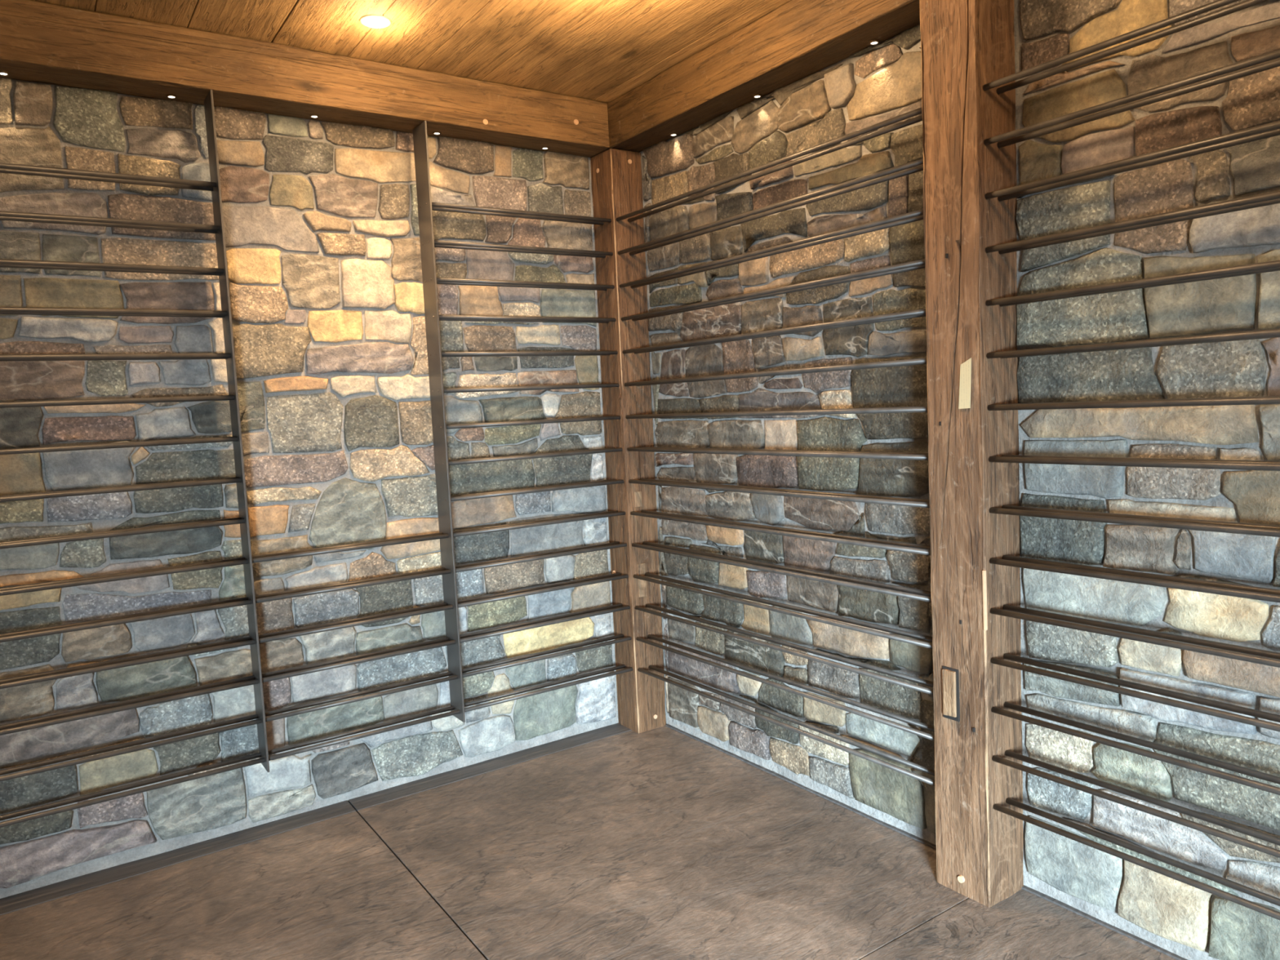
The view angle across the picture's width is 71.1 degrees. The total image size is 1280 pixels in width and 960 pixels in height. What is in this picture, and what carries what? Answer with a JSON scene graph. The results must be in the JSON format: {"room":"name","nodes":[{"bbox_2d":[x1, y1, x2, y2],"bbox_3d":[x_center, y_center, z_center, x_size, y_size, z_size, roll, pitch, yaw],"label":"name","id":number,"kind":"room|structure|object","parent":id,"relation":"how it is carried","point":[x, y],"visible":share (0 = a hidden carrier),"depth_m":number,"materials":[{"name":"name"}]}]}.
{"room":"wine cellar","nodes":[
{"label":"wine cellar","id":0,"kind":"room"},
{"bbox_2d":[0,77,618,898],"bbox_3d":[-1.537,-0.051,2.631,3.600,2.420,0.145,-6,6,-34],"label":"wall","id":1,"kind":"structure","parent":0,"point":[321,220],"depth_m":2.82,"materials":[{"name":"stone"}]},
{"bbox_2d":[32,0,790,102],"bbox_3d":[-0.350,-1.221,0.728,3.820,0.121,4.520,-6,6,-34],"label":"ceiling","id":2,"kind":"structure","parent":0,"point":[602,51],"depth_m":2.62,"materials":[{"name":"brown wood"}]},
{"bbox_2d":[0,0,609,157],"bbox_3d":[-1.577,-1.161,2.389,3.450,0.165,0.152,-6,6,-34],"label":"ceiling beam","id":3,"kind":"structure","parent":2,"relation":"attached to","point":[42,42],"depth_m":2.66,"materials":[{"name":"brown wood"}]},
{"bbox_2d":[0,70,9,75],"bbox_3d":[-1.677,-1.071,2.359,0.029,0.006,0.029,-6,6,-34],"label":"puck light","id":4,"kind":"object","parent":3,"relation":"attached to","point":[2,73],"visible":1,"depth_m":2.36,"materials":[{"name":"brown metal"}]},
{"bbox_2d":[165,93,177,98],"bbox_3d":[-1.350,-1.106,2.582,0.029,0.006,0.029,-6,6,-34],"label":"puck light","id":5,"kind":"object","parent":3,"relation":"attached to","point":[168,95],"visible":1,"depth_m":2.58,"materials":[{"name":"brown metal"}]},
{"bbox_2d":[309,114,319,118],"bbox_3d":[-1.020,-1.140,2.807,0.029,0.006,0.029,-6,6,-34],"label":"puck light","id":6,"kind":"object","parent":3,"relation":"attached to","point":[313,116],"visible":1,"depth_m":2.80,"materials":[{"name":"brown metal"}]},
{"bbox_2d":[432,131,441,134],"bbox_3d":[-0.688,-1.175,3.034,0.029,0.006,0.029,-6,6,-34],"label":"puck light","id":7,"kind":"object","parent":3,"relation":"attached to","point":[433,132],"visible":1,"depth_m":3.03,"materials":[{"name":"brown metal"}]},
{"bbox_2d":[541,146,549,149],"bbox_3d":[-0.346,-1.211,3.267,0.029,0.006,0.029,-6,6,-34],"label":"puck light","id":8,"kind":"object","parent":3,"relation":"attached to","point":[544,147],"visible":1,"depth_m":3.26,"materials":[{"name":"brown metal"}]},
{"bbox_2d":[360,14,391,28],"bbox_3d":[-0.746,-1.293,2.528,0.084,0.007,0.084,-6,6,-34],"label":"recessed light","id":9,"kind":"object","parent":2,"relation":"in","point":[375,21],"visible":1,"depth_m":2.52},
{"bbox_2d":[590,0,919,157],"bbox_3d":[1.075,-1.226,1.693,0.140,0.165,4.293,-6,6,-34],"label":"ceiling beam","id":10,"kind":"structure","parent":2,"relation":"attached to","point":[796,40],"depth_m":2.68,"materials":[{"name":"brown wood"}]},
{"bbox_2d":[669,133,677,136],"bbox_3d":[0.119,-1.225,3.175,0.029,0.006,0.029,-6,6,-34],"label":"puck light","id":11,"kind":"object","parent":10,"relation":"attached to","point":[672,134],"visible":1,"depth_m":3.17,"materials":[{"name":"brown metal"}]},
{"bbox_2d":[752,93,761,97],"bbox_3d":[0.368,-1.206,2.813,0.029,0.006,0.029,-6,6,-34],"label":"puck light","id":12,"kind":"object","parent":10,"relation":"attached to","point":[755,95],"visible":1,"depth_m":2.81,"materials":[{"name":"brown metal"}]},
{"bbox_2d":[868,39,879,45],"bbox_3d":[0.634,-1.185,2.426,0.029,0.006,0.029,-6,6,-34],"label":"puck light","id":13,"kind":"object","parent":10,"relation":"attached to","point":[875,42],"visible":1,"depth_m":2.42,"materials":[{"name":"brown metal"}]},
{"bbox_2d":[0,722,1187,959],"bbox_3d":[-0.232,1.295,0.942,3.820,0.165,4.520,-6,6,-34],"label":"floor","id":14,"kind":"structure","parent":0,"point":[614,842],"depth_m":2.43,"materials":[{"name":"concrete"}]},
{"bbox_2d":[590,148,666,733],"bbox_3d":[-0.042,-0.127,3.498,0.142,2.224,0.152,-6,6,-34],"label":"timber post","id":15,"kind":"object","parent":14,"relation":"on","point":[616,181],"visible":0.87,"depth_m":3.44,"materials":[{"name":"brown wood"}]},
{"bbox_2d":[0,89,632,827],"bbox_3d":[-1.491,-0.084,2.475,3.406,2.002,0.110,-6,6,-34],"label":"wine rack","id":16,"kind":"object","parent":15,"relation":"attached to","point":[452,640],"visible":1,"depth_m":2.72,"materials":[{"name":"metal"}]},
{"bbox_2d":[919,0,1023,907],"bbox_3d":[0.821,-0.140,2.215,0.158,2.388,0.162,-6,6,-34],"label":"timber post","id":17,"kind":"object","parent":14,"relation":"on","point":[966,46],"visible":0.97,"depth_m":2.17,"materials":[{"name":"brown wood"}]},
{"bbox_2d":[616,106,934,786],"bbox_3d":[0.372,-0.089,2.851,0.065,1.729,1.394,-6,6,-34],"label":"wine rack","id":18,"kind":"object","parent":17,"relation":"attached to","point":[916,215],"visible":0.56,"depth_m":2.70,"materials":[{"name":"metal"}]},
{"bbox_2d":[958,357,971,408],"bbox_3d":[0.776,-0.230,2.139,0.002,0.120,0.036,-6,6,-34],"label":"tape","id":19,"kind":"object","parent":17,"relation":"attached to","point":[965,384],"visible":1,"depth_m":2.14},
{"bbox_2d":[982,0,1279,919],"bbox_3d":[1.250,-0.021,1.573,0.065,1.729,1.398,-6,6,-34],"label":"wine rack","id":20,"kind":"object","parent":17,"relation":"attached to","point":[1272,129],"visible":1,"depth_m":1.86,"materials":[{"name":"metal"}]},
{"bbox_2d":[639,0,1279,959],"bbox_3d":[1.228,-0.115,1.859,0.144,2.420,4.300,-6,6,-34],"label":"wall","id":21,"kind":"structure","parent":0,"point":[882,82],"depth_m":2.14,"materials":[{"name":"stone"}]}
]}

